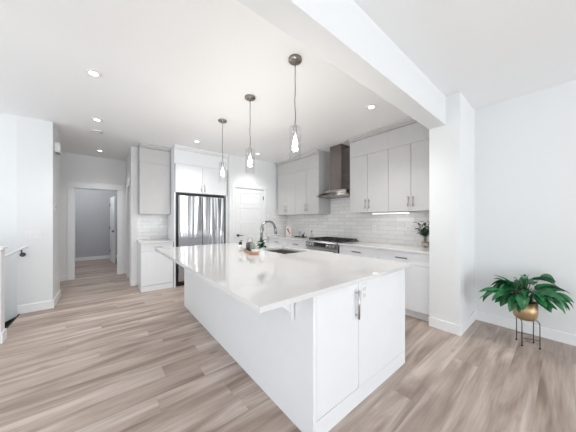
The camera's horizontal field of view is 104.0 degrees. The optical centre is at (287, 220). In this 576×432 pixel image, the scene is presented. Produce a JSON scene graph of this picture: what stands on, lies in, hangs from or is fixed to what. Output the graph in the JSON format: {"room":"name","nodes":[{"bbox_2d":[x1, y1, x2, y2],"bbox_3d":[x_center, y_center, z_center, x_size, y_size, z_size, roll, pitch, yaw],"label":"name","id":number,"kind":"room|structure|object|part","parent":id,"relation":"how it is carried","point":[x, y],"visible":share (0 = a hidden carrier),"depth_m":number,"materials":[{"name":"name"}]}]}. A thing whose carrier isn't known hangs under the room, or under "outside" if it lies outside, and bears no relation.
{"room":"kitchen","nodes":[
{"label":"kitchen","id":0,"kind":"room"},
{"bbox_2d":[0,249,4,343],"bbox_3d":[-3.779,1.920,1.901,1.740,3.200,0.120,0,0,-39],"label":"wall","id":1,"kind":"structure","parent":0,"point":[2,252],"depth_m":2.44,"materials":[{"name":"white paint"}]},
{"bbox_2d":[1,328,6,343],"bbox_3d":[-3.099,1.262,2.454,0.014,0.115,0.140,0,0,-39],"label":"baseboard","id":2,"kind":"structure","parent":1,"relation":"attached to","point":[4,332],"depth_m":2.45,"materials":[{"name":"white wood"}]},
{"bbox_2d":[5,314,19,327],"bbox_3d":[-4.093,2.420,2.237,1.679,2.199,1.058,0,0,-39],"label":"stairs","id":3,"kind":"structure","parent":1,"relation":"attached to","point":[8,323],"depth_m":3.09,"materials":[{"name":"grey carpet"}]},
{"bbox_2d":[0,113,59,321],"bbox_3d":[-4.542,1.025,3.039,1.995,4.990,0.750,0,0,-39],"label":"wall","id":4,"kind":"structure","parent":0,"point":[29,162],"depth_m":3.23,"materials":[{"name":"white paint"}]},
{"bbox_2d":[5,246,26,257],"bbox_3d":[-4.068,0.683,2.887,0.953,0.637,0.084,0,0,-39],"label":"handrail","id":5,"kind":"object","parent":4,"relation":"attached to","point":[21,254],"visible":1,"depth_m":3.12,"materials":[{"name":"white wood"}]},
{"bbox_2d":[25,231,40,238],"bbox_3d":[-3.680,0.215,3.252,0.160,0.115,0.009,0,0,-39],"label":"light switch","id":6,"kind":"object","parent":4,"relation":"attached to","point":[28,234],"visible":1,"depth_m":3.25,"materials":[{"name":"white plastic"}]},
{"bbox_2d":[17,289,60,313],"bbox_3d":[-3.881,1.262,3.545,0.359,0.115,0.728,0,0,-39],"label":"baseboard","id":7,"kind":"structure","parent":4,"relation":"attached to","point":[33,307],"depth_m":3.28,"materials":[{"name":"white wood"}]},
{"bbox_2d":[54,142,60,154],"bbox_3d":[-3.654,-1.132,3.576,0.060,0.156,0.180,0,0,-39],"label":"door chime","id":8,"kind":"object","parent":4,"relation":"attached to","point":[57,146],"visible":1,"depth_m":3.52,"materials":[{"name":"white plastic"}]},
{"bbox_2d":[60,152,125,275],"bbox_3d":[-4.731,-0.075,5.097,2.100,2.790,0.120,0,0,-39],"label":"wall","id":9,"kind":"structure","parent":0,"point":[73,167],"depth_m":5.10,"materials":[{"name":"white paint"}]},
{"bbox_2d":[60,269,124,280],"bbox_3d":[-4.749,1.262,4.996,1.846,0.115,0.014,0,0,-39],"label":"baseboard","id":10,"kind":"structure","parent":9,"relation":"attached to","point":[64,277],"depth_m":4.90,"materials":[{"name":"white wood"}]},
{"bbox_2d":[65,180,124,279],"bbox_3d":[-4.482,0.225,5.278,1.055,2.190,0.155,0,0,-39],"label":"trim","id":11,"kind":"structure","parent":9,"relation":"attached to","point":[71,186],"depth_m":5.03,"materials":[{"name":"white wood"}]},
{"bbox_2d":[75,189,116,257],"bbox_3d":[-6.400,-0.075,7.620,2.900,2.790,0.100,0,0,-39],"label":"wall","id":12,"kind":"structure","parent":0,"point":[92,207],"depth_m":7.48,"materials":[{"name":"grey paint"}]},
{"bbox_2d":[75,255,116,260],"bbox_3d":[-6.666,1.262,7.330,1.920,0.115,0.014,0,0,-39],"label":"baseboard","id":13,"kind":"structure","parent":12,"relation":"attached to","point":[104,256],"depth_m":7.47,"materials":[{"name":"white wood"}]},
{"bbox_2d":[126,146,136,284],"bbox_3d":[-3.543,-0.075,5.072,0.090,2.790,1.420,0,0,-39],"label":"wall","id":14,"kind":"structure","parent":0,"point":[131,162],"depth_m":4.54,"materials":[{"name":"white paint"}]},
{"bbox_2d":[127,181,130,278],"bbox_3d":[-3.476,0.255,4.907,0.014,2.130,0.800,0,0,-39],"label":"trim","id":15,"kind":"structure","parent":14,"relation":"attached to","point":[129,182],"depth_m":4.64,"materials":[{"name":"white wood"}]},
{"bbox_2d":[125,269,135,285],"bbox_3d":[-3.544,1.262,5.053,0.094,0.115,1.420,0,0,-39],"label":"baseboard","id":16,"kind":"structure","parent":14,"relation":"attached to","point":[132,282],"depth_m":4.51,"materials":[{"name":"white wood"}]},
{"bbox_2d":[137,148,166,284],"bbox_3d":[-2.413,-0.075,5.148,1.760,2.790,0.130,0,0,-39],"label":"wall","id":17,"kind":"structure","parent":0,"point":[149,226],"depth_m":4.68,"materials":[{"name":"tile"}]},
{"bbox_2d":[138,143,170,214],"bbox_3d":[-2.714,-0.792,4.567,0.530,1.353,0.380,0,0,-39],"label":"upper cabinet","id":18,"kind":"object","parent":17,"relation":"attached to","point":[153,160],"visible":1,"depth_m":4.43,"materials":[{"name":"white wood"}]},
{"bbox_3d":[-2.628,-1.255,4.462,0.530,0.280,0.019,0,0,-39],"label":"filler panel","id":19,"kind":"part","parent":18,"relation":"part of","materials":[{"name":"grey wood"}]},
{"bbox_3d":[-2.628,-0.615,4.462,0.526,0.996,0.019,0,0,-39],"label":"door","id":20,"kind":"part","parent":18,"relation":"part of","materials":[{"name":"white wood"}]},
{"bbox_3d":[-2.614,-1.434,4.445,0.530,0.068,0.065,0,0,-39],"label":"crown moulding","id":21,"kind":"part","parent":18,"relation":"part of","materials":[{"name":"grey wood"}]},
{"bbox_2d":[227,154,287,243],"bbox_3d":[-0.693,-0.075,5.594,1.670,2.790,0.130,0,0,-39],"label":"wall","id":22,"kind":"structure","parent":0,"point":[258,173],"depth_m":5.55,"materials":[{"name":"white paint"}]},
{"bbox_2d":[232,183,265,242],"bbox_3d":[-0.924,0.247,5.371,0.910,2.145,0.183,0,0,-39],"label":"door","id":23,"kind":"structure","parent":22,"relation":"in","point":[248,201],"depth_m":5.33,"materials":[{"name":"white wood"}]},
{"bbox_2d":[259,247,264,260],"bbox_3d":[-0.261,0.338,2.244,0.054,0.135,0.054,0,0,-39],"label":"pot","id":24,"kind":"object","parent":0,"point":[261,249],"depth_m":2.22,"materials":[{"name":"white ceramic"}]},
{"bbox_2d":[0,0,575,162],"bbox_3d":[-0.366,-1.530,1.637,7.100,0.120,17.400,0,0,-39],"label":"ceiling","id":25,"kind":"structure","parent":0,"point":[169,70],"depth_m":2.14,"materials":[{"name":"white paint"}]},
{"bbox_2d":[85,69,101,77],"bbox_3d":[-1.943,-1.464,2.248,0.128,0.012,0.128,0,0,-39],"label":"recessed light","id":26,"kind":"object","parent":25,"relation":"in","point":[91,72],"visible":1,"depth_m":2.24,"materials":[{"name":"white plastic"}]},
{"bbox_2d":[91,117,102,121],"bbox_3d":[-2.789,-1.464,3.287,0.128,0.012,0.128,0,0,-39],"label":"recessed light","id":27,"kind":"object","parent":25,"relation":"in","point":[93,118],"visible":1,"depth_m":3.27,"materials":[{"name":"white plastic"}]},
{"bbox_2d":[92,129,102,133],"bbox_3d":[-3.149,-1.452,3.716,0.140,0.035,0.140,0,0,-39],"label":"smoke detector","id":28,"kind":"object","parent":25,"relation":"attached to","point":[93,130],"visible":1,"depth_m":3.69,"materials":[{"name":"white plastic"}]},
{"bbox_2d":[218,118,226,174],"bbox_3d":[-0.965,-1.015,3.316,0.124,0.909,0.124,0,0,-39],"label":"pendant light","id":29,"kind":"object","parent":25,"relation":"hanging from","point":[223,121],"visible":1,"depth_m":3.31,"materials":[{"name":"white"}]},
{"bbox_3d":[-0.964,-1.148,3.316,0.012,0.585,0.012,0,0,-39],"label":"cord","id":30,"kind":"part","parent":29,"relation":"part of","materials":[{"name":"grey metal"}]},
{"bbox_2d":[245,94,254,163],"bbox_3d":[-0.453,-1.015,2.688,0.124,0.909,0.124,0,0,-39],"label":"pendant light","id":31,"kind":"object","parent":25,"relation":"hanging from","point":[249,97],"visible":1,"depth_m":2.67,"materials":[{"name":"white"}]},
{"bbox_2d":[288,54,301,146],"bbox_3d":[0.065,-1.015,2.052,0.124,0.909,0.124,0,0,-39],"label":"pendant light","id":32,"kind":"object","parent":25,"relation":"hanging from","point":[294,59],"visible":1,"depth_m":2.04,"materials":[{"name":"grey metal"}]},
{"bbox_2d":[293,124,296,135],"bbox_3d":[0.065,-0.818,2.052,0.036,0.105,0.036,0,0,-39],"label":"socket","id":33,"kind":"object","parent":32,"relation":"attached to","point":[295,126],"depth_m":2.04,"materials":[{"name":"silver metal"}]},
{"bbox_3d":[0.065,-1.148,2.052,0.012,0.585,0.012,0,0,-39],"label":"cord","id":34,"kind":"part","parent":32,"relation":"part of","materials":[{"name":"grey metal"}]},
{"bbox_3d":[0.065,-0.716,2.052,0.050,0.096,0.050,0,0,-39],"label":"bulb","id":35,"kind":"part","parent":32,"relation":"part of","materials":[{"name":"white glass"}]},
{"bbox_2d":[366,104,376,109],"bbox_3d":[1.080,-1.464,2.917,0.128,0.012,0.128,0,0,-39],"label":"recessed light","id":36,"kind":"object","parent":25,"relation":"in","point":[372,106],"visible":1,"depth_m":2.91,"materials":[{"name":"white plastic"}]},
{"bbox_2d":[0,258,575,431],"bbox_3d":[-0.327,1.380,1.668,7.000,0.120,17.400,0,0,-39],"label":"floor","id":37,"kind":"structure","parent":0,"point":[110,355],"depth_m":1.88,"materials":[{"name":"brown wood"}]},
{"bbox_2d":[110,196,115,263],"bbox_3d":[-5.502,0.295,7.026,0.755,2.030,0.082,0,0,44],"label":"door","id":38,"kind":"structure","parent":37,"relation":"on","point":[112,199],"depth_m":6.83,"materials":[{"name":"white wood"}]},
{"bbox_2d":[138,242,172,292],"bbox_3d":[-2.640,0.878,4.476,0.528,0.884,0.624,0,0,-39],"label":"base cabinet","id":39,"kind":"object","parent":37,"relation":"on","point":[155,270],"visible":0.88,"depth_m":4.24,"materials":[{"name":"white wood"}]},
{"bbox_2d":[137,239,173,243],"bbox_3d":[-2.644,0.420,4.474,0.550,0.029,0.618,0,0,-39],"label":"countertop","id":40,"kind":"structure","parent":39,"relation":"on","point":[152,240],"depth_m":4.32,"materials":[{"name":"white stone"}]},
{"bbox_3d":[-2.470,0.508,4.268,0.526,0.140,0.019,0,0,-39],"label":"drawer","id":41,"kind":"part","parent":39,"relation":"part of","materials":[{"name":"white wood"}]},
{"bbox_3d":[-2.470,0.897,4.268,0.526,0.631,0.019,0,0,-39],"label":"door","id":42,"kind":"part","parent":39,"relation":"part of","materials":[{"name":"white wood"}]},
{"bbox_2d":[167,144,227,287],"bbox_3d":[-1.982,-0.074,4.970,1.100,2.788,0.700,0,0,-39],"label":"tall cabinet","id":43,"kind":"object","parent":37,"relation":"on","point":[196,171],"visible":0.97,"depth_m":4.65,"materials":[{"name":"white wood"}]},
{"bbox_3d":[-2.414,0.385,4.647,0.022,1.869,0.655,0,0,-39],"label":"panel","id":44,"kind":"part","parent":43,"relation":"part of","materials":[{"name":"white wood"}]},
{"bbox_3d":[-2.002,-0.835,4.572,0.521,0.556,0.019,0,0,-39],"label":"door","id":45,"kind":"part","parent":43,"relation":"part of","materials":[{"name":"white wood"}]},
{"bbox_3d":[-1.795,-1.255,4.741,1.100,0.280,0.019,0,0,-39],"label":"filler panel","id":46,"kind":"part","parent":43,"relation":"part of","materials":[{"name":"white wood"}]},
{"bbox_3d":[-1.781,-1.434,4.724,1.100,0.068,0.065,0,0,-39],"label":"crown moulding","id":47,"kind":"part","parent":43,"relation":"part of","materials":[{"name":"white wood"}]},
{"bbox_3d":[-1.591,-0.835,4.907,0.531,0.556,0.019,0,0,-39],"label":"door","id":48,"kind":"part","parent":43,"relation":"part of","materials":[{"name":"white wood"}]},
{"bbox_3d":[-1.583,0.385,5.324,0.034,1.869,0.655,0,0,-39],"label":"panel","id":49,"kind":"part","parent":43,"relation":"part of","materials":[{"name":"white wood"}]},
{"bbox_2d":[176,193,223,285],"bbox_3d":[-1.988,0.392,4.970,0.995,1.855,0.642,0,0,-39],"label":"refrigerator","id":50,"kind":"object","parent":37,"relation":"on","point":[199,218],"visible":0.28,"depth_m":4.66,"materials":[{"name":"silver metal"}]},
{"bbox_3d":[-1.812,0.897,4.759,0.940,0.645,0.068,0,0,-39],"label":"freezer drawer","id":51,"kind":"part","parent":50,"relation":"part of","materials":[{"name":"silver metal"}]},
{"bbox_3d":[-1.996,0.032,4.609,0.465,1.055,0.068,0,0,-39],"label":"door","id":52,"kind":"part","parent":50,"relation":"part of","materials":[{"name":"silver metal"}]},
{"bbox_3d":[-1.629,0.032,4.908,0.468,1.055,0.068,0,0,-39],"label":"door","id":53,"kind":"part","parent":50,"relation":"part of","materials":[{"name":"silver metal"}]},
{"bbox_2d":[269,238,285,245],"bbox_3d":[-0.035,0.878,5.581,0.664,0.884,0.698,0,0,-39],"label":"base cabinet","id":54,"kind":"object","parent":37,"relation":"on","point":[276,241],"visible":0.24,"depth_m":5.38,"materials":[{"name":"white wood"}]},
{"bbox_2d":[184,250,404,431],"bbox_3d":[-0.350,0.878,2.675,1.473,0.884,2.805,0,0,-39],"label":"kitchen island","id":55,"kind":"object","parent":37,"relation":"on","point":[317,358],"visible":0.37,"depth_m":1.62,"materials":[{"name":"white wood"}]},
{"bbox_3d":[-0.734,0.878,2.422,0.019,0.884,2.713,0,0,-39],"label":"panel","id":56,"kind":"part","parent":55,"relation":"part of","materials":[{"name":"white wood"}]},
{"bbox_2d":[155,242,410,312],"bbox_3d":[-0.387,0.420,2.661,1.638,0.029,2.824,0,0,-39],"label":"island countertop","id":57,"kind":"structure","parent":55,"relation":"on","point":[279,280],"depth_m":1.81,"materials":[{"name":"white stone"}]},
{"bbox_2d":[238,240,242,251],"bbox_3d":[-0.618,0.335,2.928,0.060,0.141,0.060,0,0,-39],"label":"soap bottle","id":58,"kind":"object","parent":57,"relation":"on","point":[240,246],"visible":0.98,"depth_m":2.91,"materials":[{"name":"white plastic"}]},
{"bbox_2d":[243,248,258,254],"bbox_3d":[-0.446,0.388,2.796,0.132,0.035,0.382,0,0,-24],"label":"wooden tray","id":59,"kind":"object","parent":57,"relation":"on","point":[244,249],"visible":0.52,"depth_m":2.63,"materials":[{"name":"brown wood"}]},
{"bbox_2d":[246,240,252,250],"bbox_3d":[-0.490,0.305,2.897,0.096,0.182,0.095,0,0,-39],"label":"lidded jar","id":60,"kind":"object","parent":59,"relation":"on","point":[247,243],"visible":0.56,"depth_m":2.86,"materials":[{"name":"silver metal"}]},
{"bbox_2d":[250,243,257,251],"bbox_3d":[-0.423,0.339,2.770,0.090,0.115,0.068,0,0,-29],"label":"mug","id":61,"kind":"object","parent":59,"relation":"on","point":[252,245],"visible":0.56,"depth_m":2.74,"materials":[{"name":"green ceramic"}]},
{"bbox_2d":[257,238,266,260],"bbox_3d":[-0.262,0.291,2.244,0.119,0.228,0.113,0,0,-11],"label":"potted herb","id":62,"kind":"object","parent":57,"relation":"on","point":[262,246],"visible":1,"depth_m":2.23,"materials":[{"name":"white ceramic"}]},
{"bbox_2d":[260,220,276,243],"bbox_3d":[-0.239,0.203,2.877,0.269,0.405,0.093,0,0,-39],"label":"faucet","id":63,"kind":"object","parent":57,"relation":"on","point":[266,221],"visible":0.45,"depth_m":2.85,"materials":[{"name":"silver metal"}]},
{"bbox_2d":[268,249,297,253],"bbox_3d":[-0.066,0.548,3.035,0.434,0.223,0.594,0,0,-39],"label":"sink","id":64,"kind":"object","parent":57,"relation":"in","point":[282,251],"visible":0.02,"depth_m":3.31,"materials":[{"name":"silver metal"}]},
{"bbox_3d":[0.141,0.878,1.347,0.027,0.884,0.057,0,0,-39],"label":"corner post","id":65,"kind":"part","parent":55,"relation":"part of","materials":[{"name":"white wood"}]},
{"bbox_3d":[0.332,0.818,1.482,0.431,0.759,0.020,0,0,-39],"label":"door","id":66,"kind":"part","parent":55,"relation":"part of","materials":[{"name":"white wood"}]},
{"bbox_3d":[0.488,0.590,1.573,0.018,0.200,0.037,0,0,-39],"label":"handle","id":67,"kind":"part","parent":55,"relation":"part of","materials":[{"name":"silver metal"}]},
{"bbox_3d":[0.620,1.261,1.717,1.178,0.118,0.020,0,0,-39],"label":"rail","id":68,"kind":"part","parent":55,"relation":"part of","materials":[{"name":"white wood"}]},
{"bbox_2d":[361,283,366,300],"bbox_3d":[0.557,0.527,1.649,0.070,0.115,0.006,0,0,-39],"label":"outlet plate","id":69,"kind":"object","parent":55,"relation":"attached to","point":[363,285],"depth_m":1.65,"materials":[{"name":"white plastic"}]},
{"bbox_3d":[0.789,0.818,1.855,0.741,0.764,0.020,0,0,-39],"label":"panel","id":70,"kind":"part","parent":55,"relation":"part of","materials":[{"name":"white wood"}]},
{"bbox_2d":[286,239,306,248],"bbox_3d":[0.410,0.878,5.035,0.664,0.884,0.708,0,0,-39],"label":"base cabinet","id":71,"kind":"object","parent":37,"relation":"on","point":[291,243],"visible":0.21,"depth_m":4.84,"materials":[{"name":"white wood"}]},
{"bbox_2d":[268,235,312,240],"bbox_3d":[0.185,0.420,5.305,0.648,0.029,1.423,0,0,-39],"label":"countertop","id":72,"kind":"structure","parent":71,"relation":"on","point":[291,237],"depth_m":5.25,"materials":[{"name":"white stone"}]},
{"bbox_2d":[286,227,290,235],"bbox_3d":[0.017,0.290,5.716,0.140,0.230,0.010,0,0,27],"label":"printed card","id":73,"kind":"object","parent":72,"relation":"on","point":[288,229],"visible":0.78,"depth_m":5.71,"materials":[{"name":"white paper"}]},
{"bbox_2d":[306,236,358,253],"bbox_3d":[0.846,0.814,4.423,0.722,0.912,0.774,0,0,-39],"label":"gas range","id":74,"kind":"object","parent":37,"relation":"on","point":[326,244],"visible":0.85,"depth_m":4.21,"materials":[{"name":"grey metal"}]},
{"bbox_3d":[0.620,0.459,4.239,0.055,0.122,0.774,0,0,-39],"label":"control panel","id":75,"kind":"part","parent":74,"relation":"part of","materials":[{"name":"silver metal"}]},
{"bbox_3d":[0.626,0.815,4.243,0.038,0.570,0.758,0,0,-39],"label":"oven door","id":76,"kind":"part","parent":74,"relation":"part of","materials":[{"name":"silver metal"}]},
{"bbox_2d":[310,239,358,242],"bbox_3d":[0.882,0.405,4.452,0.630,0.020,0.774,0,0,-39],"label":"cooktop","id":77,"kind":"object","parent":74,"relation":"in","point":[314,240],"depth_m":4.20,"materials":[{"name":"black metal"}]},
{"bbox_2d":[339,245,377,258],"bbox_3d":[1.359,0.878,3.870,0.664,0.884,0.713,0,0,-39],"label":"base cabinet","id":78,"kind":"object","parent":37,"relation":"on","point":[347,250],"visible":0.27,"depth_m":3.65,"materials":[{"name":"white wood"}]},
{"bbox_2d":[378,249,428,321],"bbox_3d":[1.811,0.878,3.315,0.664,0.884,0.715,0,0,-39],"label":"base cabinet","id":79,"kind":"object","parent":37,"relation":"on","point":[417,275],"visible":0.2,"depth_m":3.00,"materials":[{"name":"white wood"}]},
{"bbox_2d":[338,241,428,253],"bbox_3d":[1.581,0.420,3.592,0.648,0.029,1.437,0,0,-39],"label":"countertop","id":80,"kind":"structure","parent":79,"relation":"on","point":[374,245],"depth_m":3.46,"materials":[{"name":"white stone"}]},
{"bbox_3d":[1.989,0.315,3.258,0.107,0.180,0.107,0,0,-39],"label":"glass vase","id":81,"kind":"object","parent":80,"relation":"on","visible":0},
{"bbox_2d":[414,221,428,246],"bbox_3d":[1.979,0.205,3.289,0.263,0.377,0.175,0,0,35],"label":"leafy stems","id":82,"kind":"object","parent":81,"relation":"in","point":[422,231],"visible":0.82,"depth_m":3.27,"materials":[{"name":"green plant"}]},
{"bbox_3d":[1.588,0.520,3.133,0.019,0.165,0.713,0,0,-39],"label":"drawer","id":83,"kind":"part","parent":79,"relation":"part of","materials":[{"name":"white wood"}]},
{"bbox_3d":[1.701,0.910,2.994,0.019,0.606,0.354,0,0,-39],"label":"door","id":84,"kind":"part","parent":79,"relation":"part of","materials":[{"name":"white wood"}]},
{"bbox_2d":[515,317,540,349],"bbox_3d":[2.545,1.185,2.389,0.150,0.269,0.150,0,0,28],"label":"plant stand","id":85,"kind":"object","parent":37,"relation":"on","point":[522,333],"visible":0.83,"depth_m":2.36,"materials":[{"name":"grey metal"}]},
{"bbox_3d":[2.486,1.183,2.420,0.008,0.265,0.142,0,0,28],"label":"leg frame","id":86,"kind":"part","parent":85,"relation":"part of","materials":[{"name":"grey metal"}]},
{"bbox_2d":[479,274,573,320],"bbox_3d":[2.499,0.801,2.372,0.722,0.496,0.646,0,0,-39],"label":"potted plant","id":87,"kind":"object","parent":85,"relation":"on","point":[523,307],"visible":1,"depth_m":2.30,"materials":[{"name":"green plant"}]},
{"bbox_3d":[2.515,0.954,2.389,0.192,0.190,0.192,0,0,-39],"label":"pot","id":88,"kind":"part","parent":87,"relation":"part of","materials":[{"name":"gold metal"}]},
{"bbox_3d":[2.604,1.183,2.357,0.008,0.265,0.142,0,0,28],"label":"leg frame","id":89,"kind":"part","parent":85,"relation":"part of","materials":[{"name":"grey metal"}]},
{"bbox_2d":[288,80,575,334],"bbox_3d":[3.715,-0.075,1.607,0.150,2.790,12.000,0,0,-39],"label":"wall","id":90,"kind":"structure","parent":0,"point":[525,145],"depth_m":2.69,"materials":[{"name":"white paint"}]},
{"bbox_2d":[276,157,305,214],"bbox_3d":[0.083,-0.799,5.613,0.418,1.338,0.720,0,0,-39],"label":"upper cabinet","id":91,"kind":"object","parent":90,"relation":"attached to","point":[286,169],"visible":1,"depth_m":5.47,"materials":[{"name":"white wood"}]},
{"bbox_3d":[-0.150,-0.623,5.655,0.019,0.981,0.356,0,0,-39],"label":"door","id":92,"kind":"part","parent":91,"relation":"part of","materials":[{"name":"white wood"}]},
{"bbox_3d":[-0.054,-1.434,5.502,0.065,0.068,0.720,0,0,-39],"label":"crown moulding","id":93,"kind":"part","parent":91,"relation":"part of","materials":[{"name":"grey wood"}]},
{"bbox_3d":[-0.037,-1.255,5.516,0.019,0.280,0.720,0,0,-39],"label":"filler panel","id":94,"kind":"part","parent":91,"relation":"part of","materials":[{"name":"grey wood"}]},
{"bbox_3d":[0.077,-0.623,5.376,0.019,0.981,0.356,0,0,-39],"label":"door","id":95,"kind":"part","parent":91,"relation":"part of","materials":[{"name":"white wood"}]},
{"bbox_2d":[294,149,329,214],"bbox_3d":[0.538,-0.799,5.055,0.418,1.338,0.720,0,0,-39],"label":"upper cabinet","id":96,"kind":"object","parent":90,"relation":"attached to","point":[312,167],"visible":1,"depth_m":4.85,"materials":[{"name":"white wood"}]},
{"bbox_3d":[0.304,-0.623,5.097,0.019,0.981,0.356,0,0,-39],"label":"door","id":97,"kind":"part","parent":96,"relation":"part of","materials":[{"name":"white wood"}]},
{"bbox_3d":[0.401,-1.434,4.944,0.065,0.068,0.720,0,0,-39],"label":"crown moulding","id":98,"kind":"part","parent":96,"relation":"part of","materials":[{"name":"grey wood"}]},
{"bbox_3d":[0.418,-1.255,4.957,0.019,0.280,0.720,0,0,-39],"label":"filler panel","id":99,"kind":"part","parent":96,"relation":"part of","materials":[{"name":"grey wood"}]},
{"bbox_3d":[0.531,-0.623,4.818,0.019,0.981,0.356,0,0,-39],"label":"door","id":100,"kind":"part","parent":96,"relation":"part of","materials":[{"name":"white wood"}]},
{"bbox_2d":[316,144,349,198],"bbox_3d":[0.965,-0.964,4.449,0.520,1.008,0.756,0,0,-39],"label":"range hood","id":101,"kind":"object","parent":90,"relation":"attached to","point":[340,153],"visible":0.93,"depth_m":4.40,"materials":[{"name":"silver metal"}]},
{"bbox_2d":[348,126,387,212],"bbox_3d":[1.473,-0.799,3.907,0.418,1.338,0.711,0,0,-39],"label":"upper cabinet","id":102,"kind":"object","parent":90,"relation":"attached to","point":[368,150],"visible":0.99,"depth_m":3.78,"materials":[{"name":"white wood"}]},
{"bbox_3d":[1.240,-0.623,3.947,0.019,0.981,0.352,0,0,-39],"label":"door","id":103,"kind":"part","parent":102,"relation":"part of","materials":[{"name":"white wood"}]},
{"bbox_3d":[1.336,-1.434,3.796,0.065,0.068,0.711,0,0,-39],"label":"crown moulding","id":104,"kind":"part","parent":102,"relation":"part of","materials":[{"name":"grey wood"}]},
{"bbox_3d":[1.353,-1.255,3.809,0.019,0.280,0.711,0,0,-39],"label":"filler panel","id":105,"kind":"part","parent":102,"relation":"part of","materials":[{"name":"grey wood"}]},
{"bbox_3d":[1.465,-0.623,3.672,0.019,0.981,0.352,0,0,-39],"label":"door","id":106,"kind":"part","parent":102,"relation":"part of","materials":[{"name":"white wood"}]},
{"bbox_2d":[373,211,409,213],"bbox_3d":[1.670,-0.120,3.682,0.040,0.028,0.600,0,0,-39],"label":"light","id":107,"kind":"object","parent":102,"relation":"attached to","point":[403,211],"visible":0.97,"depth_m":3.67,"materials":[{"name":"white plastic"}]},
{"bbox_2d":[387,118,428,211],"bbox_3d":[1.910,-0.799,3.370,0.418,1.338,0.674,0,0,-39],"label":"upper cabinet","id":108,"kind":"object","parent":90,"relation":"attached to","point":[408,139],"visible":0.79,"depth_m":3.29,"materials":[{"name":"white wood"}]},
{"bbox_3d":[1.684,-0.623,3.403,0.019,0.981,0.333,0,0,-39],"label":"door","id":109,"kind":"part","parent":108,"relation":"part of","materials":[{"name":"white wood"}]},
{"bbox_3d":[1.773,-1.434,3.259,0.065,0.068,0.674,0,0,-39],"label":"crown moulding","id":110,"kind":"part","parent":108,"relation":"part of","materials":[{"name":"grey wood"}]},
{"bbox_3d":[1.790,-1.255,3.272,0.019,0.280,0.674,0,0,-39],"label":"filler panel","id":111,"kind":"part","parent":108,"relation":"part of","materials":[{"name":"grey wood"}]},
{"bbox_3d":[1.897,-0.623,3.142,0.019,0.981,0.333,0,0,-39],"label":"door","id":112,"kind":"part","parent":108,"relation":"part of","materials":[{"name":"white wood"}]},
{"bbox_2d":[406,226,410,232],"bbox_3d":[1.948,0.150,3.650,0.009,0.115,0.072,0,0,-39],"label":"electrical outlet","id":113,"kind":"object","parent":90,"relation":"attached to","point":[408,228],"visible":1,"depth_m":3.64,"materials":[{"name":"white plastic"}]},
{"bbox_2d":[476,311,575,345],"bbox_3d":[4.936,1.262,-0.007,0.014,0.115,7.754,0,0,-39],"label":"baseboard","id":114,"kind":"structure","parent":90,"relation":"attached to","point":[551,334],"depth_m":2.61,"materials":[{"name":"white wood"}]},
{"bbox_2d":[429,92,474,324],"bbox_3d":[2.131,-0.075,2.909,0.682,2.790,0.312,0,0,-39],"label":"column","id":115,"kind":"structure","parent":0,"point":[451,145],"depth_m":2.70,"materials":[{"name":"white paint"}]},
{"bbox_2d":[237,0,445,129],"bbox_3d":[-0.406,-1.301,0.932,5.748,0.338,0.174,0,0,-39],"label":"beam","id":116,"kind":"structure","parent":115,"relation":"attached to","point":[340,32],"depth_m":1.60,"materials":[{"name":"white paint"}]},
{"bbox_2d":[429,311,475,335],"bbox_3d":[2.123,1.262,2.897,0.682,0.115,0.331,0,0,-39],"label":"baseboard","id":117,"kind":"structure","parent":115,"relation":"attached to","point":[449,327],"depth_m":2.69,"materials":[{"name":"white wood"}]}
]}

